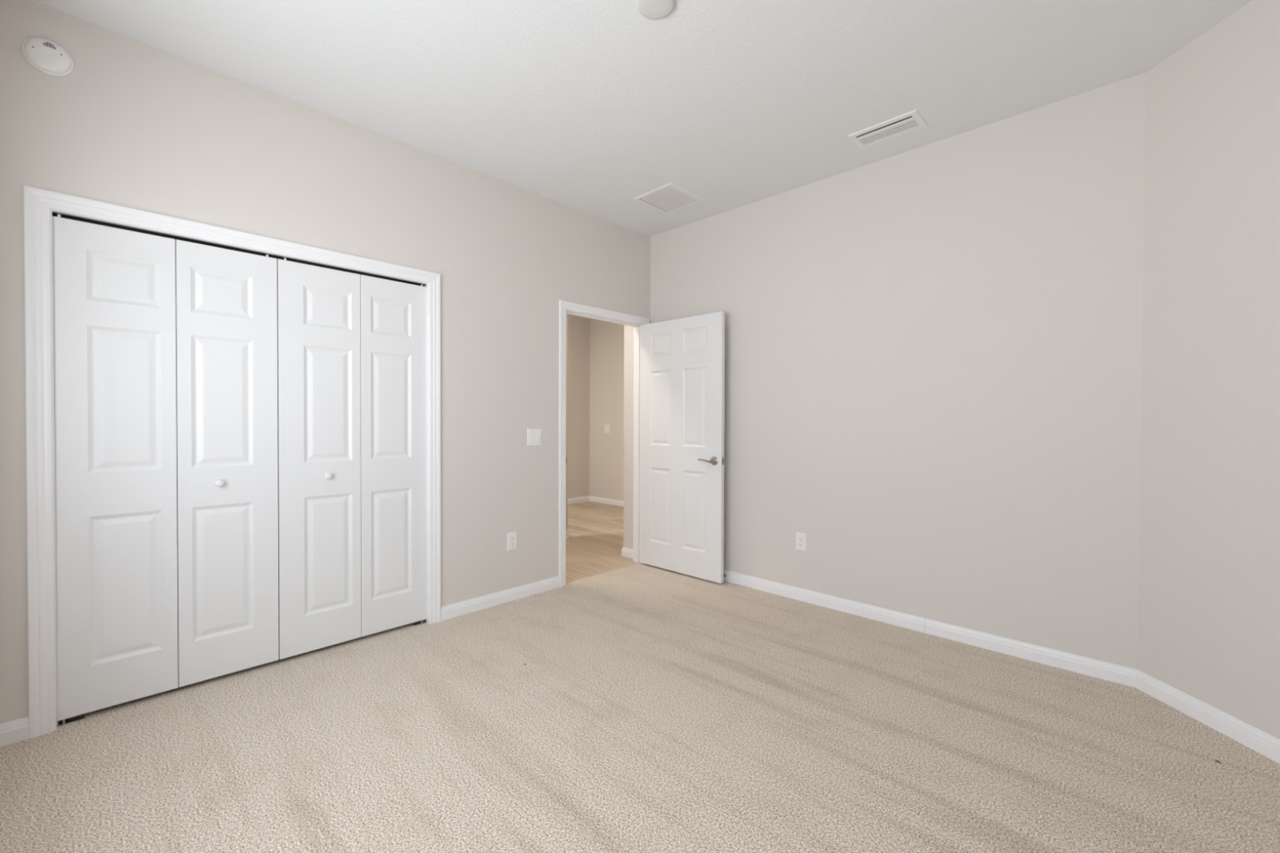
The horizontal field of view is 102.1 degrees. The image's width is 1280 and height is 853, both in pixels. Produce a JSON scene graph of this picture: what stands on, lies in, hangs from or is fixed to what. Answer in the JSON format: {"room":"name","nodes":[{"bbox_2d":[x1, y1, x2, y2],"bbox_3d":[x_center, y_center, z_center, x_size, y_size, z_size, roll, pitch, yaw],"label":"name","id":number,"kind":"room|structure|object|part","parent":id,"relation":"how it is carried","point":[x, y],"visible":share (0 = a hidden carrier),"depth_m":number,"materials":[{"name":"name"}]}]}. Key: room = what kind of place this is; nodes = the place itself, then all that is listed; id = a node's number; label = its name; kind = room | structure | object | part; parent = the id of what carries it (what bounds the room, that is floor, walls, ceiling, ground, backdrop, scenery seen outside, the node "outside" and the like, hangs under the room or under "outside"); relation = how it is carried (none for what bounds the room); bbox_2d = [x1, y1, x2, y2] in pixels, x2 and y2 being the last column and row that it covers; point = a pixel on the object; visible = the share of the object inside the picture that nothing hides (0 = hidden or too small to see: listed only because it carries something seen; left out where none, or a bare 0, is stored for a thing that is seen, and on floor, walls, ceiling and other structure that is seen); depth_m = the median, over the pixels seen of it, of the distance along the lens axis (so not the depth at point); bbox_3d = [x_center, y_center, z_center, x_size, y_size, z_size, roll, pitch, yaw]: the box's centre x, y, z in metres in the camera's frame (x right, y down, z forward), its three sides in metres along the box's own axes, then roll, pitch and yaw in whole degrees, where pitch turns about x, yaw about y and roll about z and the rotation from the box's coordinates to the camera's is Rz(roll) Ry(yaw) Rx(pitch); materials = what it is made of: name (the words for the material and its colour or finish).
{"room":"empty bedroom","nodes":[
{"label":"empty bedroom","id":0,"kind":"room"},
{"bbox_2d":[175,320,177,598],"bbox_3d":[-2.119,-0.038,2.852,0.605,2.530,2.000,1,1,44],"label":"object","id":1,"kind":"structure","parent":0,"point":[175,321],"depth_m":2.83,"materials":[{"name":"grey"}]},
{"bbox_2d":[0,0,650,724],"bbox_3d":[-1.272,-0.228,3.212,0.115,2.846,3.805,1,1,44],"label":"wall","id":2,"kind":"structure","parent":0,"point":[134,124],"depth_m":2.75,"materials":[{"name":"white paint"}]},
{"bbox_2d":[22,37,74,76],"bbox_3d":[-2.301,-1.443,2.012,0.038,0.134,0.134,1,1,44],"label":"smoke detector","id":3,"kind":"object","parent":2,"relation":"attached to","point":[48,57],"visible":1,"depth_m":2.00,"materials":[{"name":"white plastic"}]},
{"bbox_2d":[52,213,278,723],"bbox_3d":[-2.075,0.173,2.329,0.061,2.050,0.743,1,1,44],"label":"door","id":4,"kind":"structure","parent":2,"relation":"in","point":[124,398],"depth_m":2.28,"materials":[{"name":"white paint"}]},
{"bbox_3d":[-1.968,0.265,2.420,0.031,0.034,0.034,1,1,44],"label":"knob","id":5,"kind":"part","parent":4,"relation":"part of","materials":[{"name":"white paint"}]},
{"bbox_2d":[23,185,440,738],"bbox_3d":[-1.833,0.137,2.620,0.132,2.126,1.638,1,1,44],"label":"door frame","id":6,"kind":"structure","parent":2,"relation":"attached to","point":[40,205],"depth_m":2.04,"materials":[{"name":"white paint"}]},
{"bbox_2d":[0,575,559,746],"bbox_3d":[-1.534,1.157,2.867,0.013,0.082,2.698,1,1,44],"label":"baseboard","id":7,"kind":"structure","parent":2,"relation":"attached to","point":[15,731],"depth_m":3.33,"materials":[{"name":"white paint"}]},
{"bbox_2d":[276,257,426,659],"bbox_3d":[-1.555,0.169,2.871,0.061,2.050,0.750,1,1,44],"label":"door","id":8,"kind":"structure","parent":2,"relation":"in","point":[352,348],"depth_m":2.83,"materials":[{"name":"white paint"}]},
{"bbox_3d":[-1.656,0.262,2.745,0.031,0.034,0.034,1,1,44],"label":"knob","id":9,"kind":"part","parent":8,"relation":"part of","materials":[{"name":"white paint"}]},
{"bbox_2d":[506,531,517,551],"bbox_3d":[-0.876,0.787,3.550,0.008,0.124,0.078,1,1,44],"label":"wall outlet","id":10,"kind":"object","parent":2,"relation":"attached to","point":[512,537],"visible":1,"depth_m":3.55,"materials":[{"name":"white plastic"}]},
{"bbox_2d":[527,428,542,446],"bbox_3d":[-0.745,0.077,3.673,0.012,0.122,0.122,1,1,44],"label":"light switch","id":11,"kind":"object","parent":2,"relation":"attached to","point":[534,436],"visible":1,"depth_m":3.67,"materials":[{"name":"white plastic"}]},
{"bbox_2d":[558,299,649,586],"bbox_3d":[-0.301,0.129,4.215,0.132,2.131,0.966,1,1,44],"label":"door frame","id":12,"kind":"structure","parent":2,"relation":"attached to","point":[565,307],"depth_m":4.10,"materials":[{"name":"white paint"}]},
{"bbox_2d":[640,311,724,583],"bbox_3d":[0.303,0.155,4.154,0.857,2.038,0.092,1,1,44],"label":"door","id":13,"kind":"structure","parent":2,"relation":"in","point":[682,360],"depth_m":4.12,"materials":[{"name":"white paint"}]},
{"bbox_3d":[0.491,0.262,3.923,0.130,0.029,0.020,1,1,42],"label":"lever","id":14,"kind":"part","parent":13,"relation":"part of","materials":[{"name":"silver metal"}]},
{"bbox_3d":[0.545,0.260,3.896,0.066,0.066,0.052,1,1,43],"label":"handle","id":15,"kind":"part","parent":13,"relation":"part of","materials":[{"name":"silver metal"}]},
{"bbox_3d":[0.626,0.260,3.880,0.011,0.057,0.024,1,1,43],"label":"latch plate","id":16,"kind":"part","parent":13,"relation":"part of","materials":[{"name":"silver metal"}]},
{"bbox_2d":[565,314,568,530],"bbox_3d":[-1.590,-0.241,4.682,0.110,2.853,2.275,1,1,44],"label":"door frame","id":17,"kind":"structure","parent":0,"point":[566,315],"depth_m":5.46,"materials":[{"name":"white paint"}]},
{"bbox_2d":[567,314,590,498],"bbox_3d":[-2.267,-0.264,6.518,0.110,2.853,4.185,1,1,44],"label":"wall","id":18,"kind":"structure","parent":0,"point":[579,327],"depth_m":7.83,"materials":[{"name":"white paint"}]},
{"bbox_2d":[589,318,624,501],"bbox_3d":[0.239,-0.262,7.092,2.930,2.853,0.115,1,1,44],"label":"wall","id":19,"kind":"structure","parent":0,"point":[606,338],"depth_m":7.73,"materials":[{"name":"white paint"}]},
{"bbox_2d":[565,495,633,559],"bbox_3d":[-1.160,1.136,5.535,2.875,0.082,4.085,1,1,44],"label":"baseboard","id":20,"kind":"structure","parent":19,"relation":"attached to","point":[588,498],"depth_m":7.68,"materials":[{"name":"white paint"}]},
{"bbox_2d":[604,424,610,433],"bbox_3d":[-0.490,0.036,7.706,0.122,0.122,0.012,1,1,44],"label":"light switch","id":21,"kind":"object","parent":19,"relation":"attached to","point":[607,427],"visible":1,"depth_m":7.70,"materials":[{"name":"white plastic"}]},
{"bbox_2d":[0,501,1279,852],"bbox_3d":[-0.211,1.214,3.626,7.170,0.040,5.855,1,1,44],"label":"floor","id":22,"kind":"structure","parent":0,"point":[650,708],"depth_m":1.94,"materials":[{"name":"beige carpet"}]},
{"bbox_2d":[31,0,1253,236],"bbox_3d":[-0.173,-1.691,3.567,7.250,0.121,5.855,1,1,44],"label":"ceiling","id":23,"kind":"structure","parent":0,"point":[593,107],"depth_m":2.38,"materials":[{"name":"white paint"}]},
{"bbox_2d":[633,182,704,213],"bbox_3d":[0.211,-1.648,3.759,0.356,0.008,0.374,1,1,44],"label":"ceiling vent","id":24,"kind":"object","parent":23,"relation":"in","point":[670,197],"visible":1,"depth_m":3.74,"materials":[{"name":"white metal"}]},
{"bbox_2d":[847,109,928,149],"bbox_3d":[1.366,-1.634,2.864,0.359,0.009,0.198,1,1,44],"label":"ceiling vent","id":25,"kind":"object","parent":23,"relation":"in","point":[912,121],"visible":1,"depth_m":2.85,"materials":[{"name":"white metal"}]},
{"bbox_2d":[623,72,1146,669],"bbox_3d":[1.145,-0.219,3.594,3.454,2.856,0.137,1,1,44],"label":"wall","id":26,"kind":"structure","parent":0,"point":[933,352],"depth_m":2.94,"materials":[{"name":"white paint"}]},
{"bbox_2d":[795,532,806,551],"bbox_3d":[1.109,0.795,3.566,0.078,0.124,0.008,1,1,44],"label":"wall outlet","id":27,"kind":"object","parent":26,"relation":"attached to","point":[801,538],"visible":1,"depth_m":3.56,"materials":[{"name":"white plastic"}]},
{"bbox_2d":[723,569,1137,687],"bbox_3d":[1.197,1.159,3.482,3.100,0.082,0.013,1,1,44],"label":"baseboard","id":28,"kind":"structure","parent":26,"relation":"attached to","point":[1123,675],"depth_m":2.92,"materials":[{"name":"white paint"}]},
{"bbox_2d":[1137,0,1279,739],"bbox_3d":[2.393,-0.200,1.822,0.115,2.846,1.248,0,1,-1],"label":"wall","id":29,"kind":"structure","parent":0,"point":[1209,611],"depth_m":2.10,"materials":[{"name":"white paint"}]},
{"bbox_2d":[1135,669,1279,764],"bbox_3d":[2.325,1.181,1.812,0.013,0.082,1.200,0,1,-1],"label":"baseboard","id":30,"kind":"structure","parent":29,"relation":"attached to","point":[1241,731],"depth_m":2.09,"materials":[{"name":"white paint"}]}
]}

